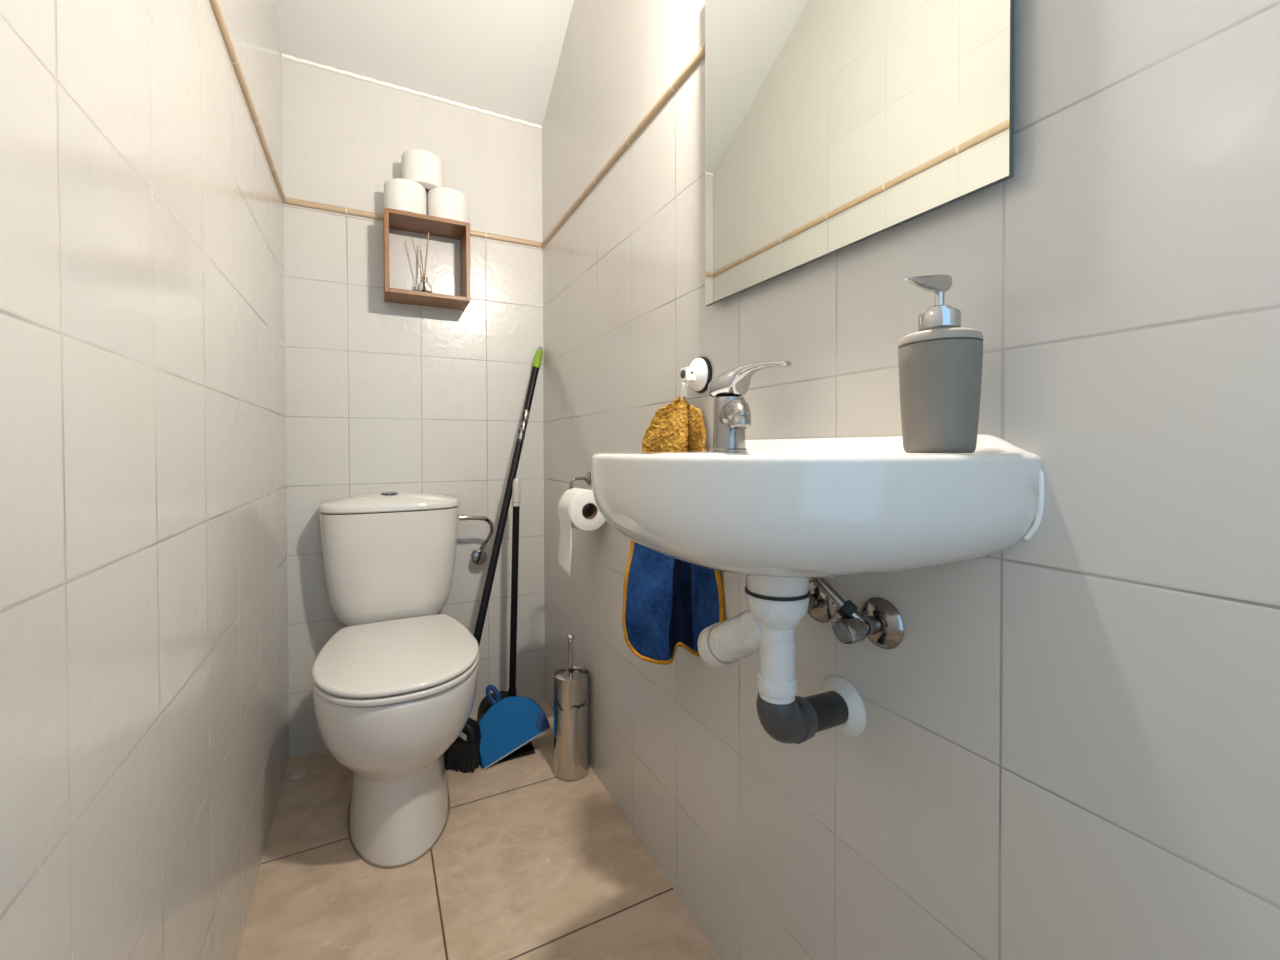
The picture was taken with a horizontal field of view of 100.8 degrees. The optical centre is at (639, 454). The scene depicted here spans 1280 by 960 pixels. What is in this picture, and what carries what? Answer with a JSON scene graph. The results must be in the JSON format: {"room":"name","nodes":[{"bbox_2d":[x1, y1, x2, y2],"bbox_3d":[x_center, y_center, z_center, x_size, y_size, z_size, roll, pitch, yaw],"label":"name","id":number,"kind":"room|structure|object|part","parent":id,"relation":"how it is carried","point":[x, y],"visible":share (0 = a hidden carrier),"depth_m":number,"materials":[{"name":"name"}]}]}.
{"room":"bathroom","nodes":[
{"label":"bathroom","id":0,"kind":"room"},
{"bbox_2d":[0,0,289,959],"bbox_3d":[-0.550,-0.563,0.478,0.100,2.900,2.261,-1,1,-27],"label":"wall","id":1,"kind":"structure","parent":0,"point":[145,746],"depth_m":0.56,"materials":[{"name":"tile"}]},
{"bbox_2d":[209,0,285,203],"bbox_3d":[-0.505,-0.713,0.506,0.008,0.019,2.248,-1,1,-27],"label":"trim","id":2,"kind":"structure","parent":1,"relation":"attached to","point":[215,5],"depth_m":1.02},
{"bbox_2d":[281,56,544,757],"bbox_3d":[-0.701,-0.579,1.725,0.957,2.900,0.100,-1,1,-27],"label":"wall","id":3,"kind":"structure","parent":0,"point":[381,396],"depth_m":1.66,"materials":[{"name":"tile"}]},
{"bbox_2d":[281,53,541,129],"bbox_3d":[-0.679,-1.135,1.671,0.756,0.013,0.011,-1,1,-27],"label":"trim","id":4,"kind":"structure","parent":3,"relation":"attached to","point":[285,56],"depth_m":1.64,"materials":[{"name":"white"}]},
{"bbox_2d":[286,197,540,247],"bbox_3d":[-0.676,-0.729,1.674,0.740,0.019,0.008,-1,1,-27],"label":"trim","id":5,"kind":"structure","parent":3,"relation":"attached to","point":[290,201],"depth_m":1.59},
{"bbox_2d":[383,207,470,309],"bbox_3d":[-0.653,-0.591,1.624,0.238,0.240,0.121,-1,1,-27],"label":"box shelf","id":6,"kind":"object","parent":3,"relation":"attached to","point":[393,218],"visible":1,"depth_m":1.61,"materials":[{"name":"brown wood"}]},
{"bbox_2d":[384,178,426,214],"bbox_3d":[-0.706,-0.758,1.595,0.120,0.094,0.118,0,1,9],"label":"toilet roll","id":7,"kind":"object","parent":6,"relation":"on","point":[407,195],"visible":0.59,"depth_m":1.54,"materials":[{"name":"white paper"}]},
{"bbox_2d":[401,149,442,193],"bbox_3d":[-0.663,-0.853,1.614,0.120,0.094,0.118,0,1,17],"label":"toilet roll","id":8,"kind":"object","parent":7,"relation":"on","point":[425,168],"visible":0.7,"depth_m":1.56,"materials":[{"name":"white paper"}]},
{"bbox_2d":[411,232,431,292],"bbox_3d":[-0.660,-0.578,1.616,0.062,0.187,0.047,0,1,35],"label":"reed diffuser","id":9,"kind":"object","parent":6,"relation":"on","point":[423,285],"visible":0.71,"depth_m":1.60,"materials":[{"name":"clear glass"}]},
{"bbox_2d":[416,276,431,292],"bbox_3d":[-0.660,-0.514,1.616,0.047,0.060,0.047,-1,1,-27],"label":"bottle","id":10,"kind":"object","parent":9,"relation":"attached to","point":[423,286],"depth_m":1.60,"materials":[{"name":"clear glass"}]},
{"bbox_2d":[427,187,467,222],"bbox_3d":[-0.599,-0.759,1.649,0.118,0.094,0.120,1,1,44],"label":"toilet roll","id":11,"kind":"object","parent":6,"relation":"on","point":[447,203],"visible":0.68,"depth_m":1.60,"materials":[{"name":"white paper"}]},
{"bbox_2d":[459,515,493,564],"bbox_3d":[-0.529,0.271,1.703,0.112,0.173,0.111,-1,1,-27],"label":"water valve","id":12,"kind":"object","parent":3,"relation":"attached to","point":[478,556],"visible":1,"depth_m":1.72,"materials":[{"name":"silver metal"}]},
{"bbox_3d":[-0.525,0.333,1.730,0.050,0.048,0.024,-1,1,-27],"label":"knob","id":13,"kind":"part","parent":12,"relation":"part of","materials":[{"name":"silver metal"}]},
{"bbox_2d":[274,0,573,125],"bbox_3d":[-0.170,-1.470,0.659,0.757,0.692,2.261,-1,1,-27],"label":"ceiling","id":14,"kind":"structure","parent":0,"point":[501,57],"depth_m":1.56,"materials":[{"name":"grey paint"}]},
{"bbox_2d":[236,701,721,959],"bbox_3d":[-0.118,0.925,0.602,0.957,0.080,2.661,-1,1,-27],"label":"floor","id":15,"kind":"structure","parent":0,"point":[527,862],"depth_m":1.09,"materials":[{"name":"tile"}]},
{"bbox_2d":[288,769,306,780],"bbox_3d":[-0.934,0.871,1.443,0.045,0.008,0.045,-1,1,-27],"label":"cap","id":16,"kind":"object","parent":15,"relation":"on","point":[297,774],"visible":1,"depth_m":1.44,"materials":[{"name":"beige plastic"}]},
{"bbox_2d":[311,491,478,868],"bbox_3d":[-0.618,0.492,1.346,0.377,0.768,0.642,-1,1,-27],"label":"toilet","id":17,"kind":"object","parent":15,"relation":"on","point":[394,688],"visible":1,"depth_m":1.20,"materials":[{"name":"white ceramic"}]},
{"bbox_3d":[-0.724,0.135,1.550,0.377,0.046,0.174,-1,1,-27],"label":"cistern lid","id":18,"kind":"part","parent":17,"relation":"part of","materials":[{"name":"white ceramic"}]},
{"bbox_3d":[-0.579,0.487,1.274,0.355,0.012,0.479,-1,1,-27],"label":"seat","id":19,"kind":"part","parent":17,"relation":"part of","materials":[{"name":"white plastic"}]},
{"bbox_3d":[-0.579,0.466,1.274,0.354,0.020,0.478,-1,1,-27],"label":"lid","id":20,"kind":"part","parent":17,"relation":"part of","materials":[{"name":"white plastic"}]},
{"bbox_3d":[-0.595,0.686,1.308,0.347,0.380,0.543,-1,1,-27],"label":"bowl","id":21,"kind":"part","parent":17,"relation":"part of","materials":[{"name":"white ceramic"}]},
{"bbox_2d":[444,347,542,772],"bbox_3d":[-0.467,0.250,1.655,0.147,1.243,0.434,0,1,18],"label":"broom","id":22,"kind":"object","parent":15,"relation":"on","point":[464,753],"visible":0.7,"depth_m":1.60,"materials":[{"name":"black plastic"}]},
{"bbox_3d":[-0.435,0.225,1.659,0.024,1.064,0.379,0,1,27],"label":"handle","id":23,"kind":"part","parent":22,"relation":"part of","materials":[{"name":"black plastic"}]},
{"bbox_2d":[477,478,534,764],"bbox_3d":[-0.414,0.473,1.602,0.142,0.797,0.207,-1,1,-27],"label":"dustpan","id":24,"kind":"object","parent":15,"relation":"on","point":[527,749],"visible":0.45,"depth_m":1.67,"materials":[{"name":"black plastic"}]},
{"bbox_2d":[508,689,516,696],"bbox_3d":[-0.410,0.768,1.696,0.027,0.041,0.028,-1,1,-27],"label":"socket","id":25,"kind":"object","parent":24,"relation":"attached to","point":[511,692],"depth_m":1.68,"materials":[{"name":"black plastic"}]},
{"bbox_3d":[-0.400,0.445,1.685,0.046,0.643,0.021,0,1,34],"label":"handle","id":26,"kind":"part","parent":24,"relation":"part of","materials":[{"name":"black plastic"}]},
{"bbox_2d":[478,685,550,769],"bbox_3d":[-0.381,0.782,1.562,0.203,0.185,0.124,-1,1,-27],"label":"dustpan","id":27,"kind":"object","parent":15,"relation":"on","point":[510,723],"visible":0.97,"depth_m":1.54,"materials":[{"name":"blue plastic"}]},
{"bbox_3d":[-0.438,0.716,1.578,0.050,0.054,0.031,0,1,23],"label":"handle","id":28,"kind":"part","parent":27,"relation":"part of","materials":[{"name":"blue plastic"}]},
{"bbox_2d":[553,666,588,780],"bbox_3d":[-0.190,0.737,1.460,0.100,0.271,0.101,-1,1,-27],"label":"brush holder","id":29,"kind":"object","parent":15,"relation":"on","point":[570,697],"visible":0.98,"depth_m":1.42,"materials":[{"name":"silver metal"}]},
{"bbox_2d":[554,634,586,679],"bbox_3d":[-0.191,0.668,1.462,0.091,0.350,0.091,-1,1,-27],"label":"toilet brush","id":30,"kind":"object","parent":29,"relation":"in","point":[571,673],"visible":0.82,"depth_m":1.46,"materials":[{"name":"silver metal"}]},
{"bbox_3d":[-0.191,0.609,1.462,0.091,0.004,0.091,-1,1,-27],"label":"lid","id":31,"kind":"part","parent":30,"relation":"part of","materials":[{"name":"silver metal"}]},
{"bbox_3d":[-0.192,0.504,1.460,0.022,0.021,0.022,-1,1,-27],"label":"knob","id":32,"kind":"part","parent":30,"relation":"part of","materials":[{"name":"silver metal"}]},
{"bbox_3d":[-0.191,0.651,1.462,0.012,0.285,0.012,-1,1,-27],"label":"handle","id":33,"kind":"part","parent":30,"relation":"part of","materials":[{"name":"silver metal"}]},
{"bbox_2d":[542,0,1279,959],"bbox_3d":[0.215,-0.570,0.865,0.100,2.900,2.261,-1,1,-27],"label":"wall","id":34,"kind":"structure","parent":0,"point":[1068,747],"depth_m":0.49,"materials":[{"name":"tile"}]},
{"bbox_2d":[569,472,591,506],"bbox_3d":[-0.143,0.089,1.408,0.058,0.084,0.140,-1,1,-27],"label":"paper holder","id":35,"kind":"object","parent":34,"relation":"attached to","point":[587,478],"visible":0.56,"depth_m":1.45,"materials":[{"name":"silver metal"}]},
{"bbox_2d":[557,488,605,577],"bbox_3d":[-0.148,0.194,1.363,0.105,0.215,0.098,-1,1,-27],"label":"toilet roll","id":36,"kind":"object","parent":35,"relation":"hanging from","point":[572,511],"visible":0.93,"depth_m":1.32,"materials":[{"name":"white paper"}]},
{"bbox_2d":[541,44,704,247],"bbox_3d":[0.163,-0.720,0.844,0.008,0.019,2.248,-1,1,-27],"label":"trim","id":37,"kind":"structure","parent":34,"relation":"attached to","point":[699,56],"depth_m":1.18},
{"bbox_2d":[680,357,711,392],"bbox_3d":[0.093,-0.145,0.952,0.045,0.066,0.066,-1,1,-27],"label":"hook","id":38,"kind":"object","parent":34,"relation":"attached to","point":[698,375],"visible":0.99,"depth_m":0.94,"materials":[{"name":"white plastic"}]},
{"bbox_2d":[622,383,724,664],"bbox_3d":[0.062,0.124,0.962,0.199,0.506,0.076,0,1,22],"label":"cloth","id":39,"kind":"object","parent":38,"relation":"hanging from","point":[668,602],"visible":0.7,"depth_m":0.96,"materials":[{"name":"blue fabric"}]},
{"bbox_3d":[0.062,0.195,0.962,0.191,0.356,0.072,0,1,19],"label":"panel","id":40,"kind":"part","parent":39,"relation":"part of","materials":[{"name":"blue fabric"}]},
{"bbox_2d":[591,434,1043,578],"bbox_3d":[0.112,0.052,0.624,0.313,0.146,0.494,-1,1,-27],"label":"washbasin","id":41,"kind":"object","parent":34,"relation":"attached to","point":[804,508],"visible":0.95,"depth_m":0.45,"materials":[{"name":"white ceramic"}]},
{"bbox_2d":[708,361,790,451],"bbox_3d":[0.136,-0.064,0.722,0.075,0.122,0.128,-1,1,-27],"label":"tap","id":42,"kind":"object","parent":41,"relation":"on","point":[731,412],"visible":1,"depth_m":0.74,"materials":[{"name":"silver metal"}]},
{"bbox_3d":[0.129,-0.054,0.717,0.034,0.042,0.092,0,1,-1],"label":"spout","id":43,"kind":"part","parent":42,"relation":"part of","materials":[{"name":"silver metal"}]},
{"bbox_3d":[0.152,-0.104,0.728,0.048,0.043,0.128,-1,1,-39],"label":"lever","id":44,"kind":"part","parent":42,"relation":"part of","materials":[{"name":"silver metal"}]},
{"bbox_2d":[698,576,865,743],"bbox_3d":[0.178,0.242,0.654,0.178,0.234,0.168,-1,1,-27],"label":"pipe","id":45,"kind":"object","parent":41,"relation":"attached to","point":[776,606],"visible":0.95,"depth_m":0.58,"materials":[{"name":"white plastic"}]},
{"bbox_2d":[898,274,983,452],"bbox_3d":[0.277,-0.085,0.496,0.075,0.167,0.070,0,1,10],"label":"soap dispenser","id":46,"kind":"object","parent":41,"relation":"on","point":[940,364],"visible":1,"depth_m":0.47,"materials":[{"name":"grey plastic"}]},
{"bbox_3d":[0.280,-0.145,0.494,0.008,0.016,0.008,-1,1,-27],"label":"stem","id":47,"kind":"part","parent":46,"relation":"part of","materials":[{"name":"silver metal"}]},
{"bbox_2d":[807,579,836,622],"bbox_3d":[0.212,0.174,0.704,0.073,0.103,0.059,0,1,-16],"label":"valve","id":48,"kind":"object","parent":34,"relation":"attached to","point":[821,608],"visible":0.23,"depth_m":0.70,"materials":[{"name":"silver metal"}]},
{"bbox_2d":[812,578,903,648],"bbox_3d":[0.244,0.176,0.628,0.074,0.106,0.101,-1,1,-27],"label":"valve","id":49,"kind":"object","parent":34,"relation":"attached to","point":[878,620],"visible":0.99,"depth_m":0.61,"materials":[{"name":"silver metal"}]},
{"bbox_3d":[0.238,0.199,0.602,0.023,0.028,0.036,-1,21,-27],"label":"knob","id":50,"kind":"part","parent":49,"relation":"part of","materials":[{"name":"silver metal"}]},
{"bbox_2d":[837,600,865,621],"bbox_3d":[0.249,0.188,0.619,0.029,0.034,0.034,-1,1,-27],"label":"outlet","id":51,"kind":"object","parent":49,"relation":"attached to","point":[847,610],"depth_m":0.61,"materials":[{"name":"metal"}]},
{"bbox_2d":[705,0,1014,305],"bbox_3d":[0.232,-0.531,0.697,0.020,0.553,0.490,-1,1,-27],"label":"mirror","id":52,"kind":"object","parent":34,"relation":"attached to","point":[832,126],"visible":1,"depth_m":0.66,"materials":[{"name":"white mirror"}]}
]}

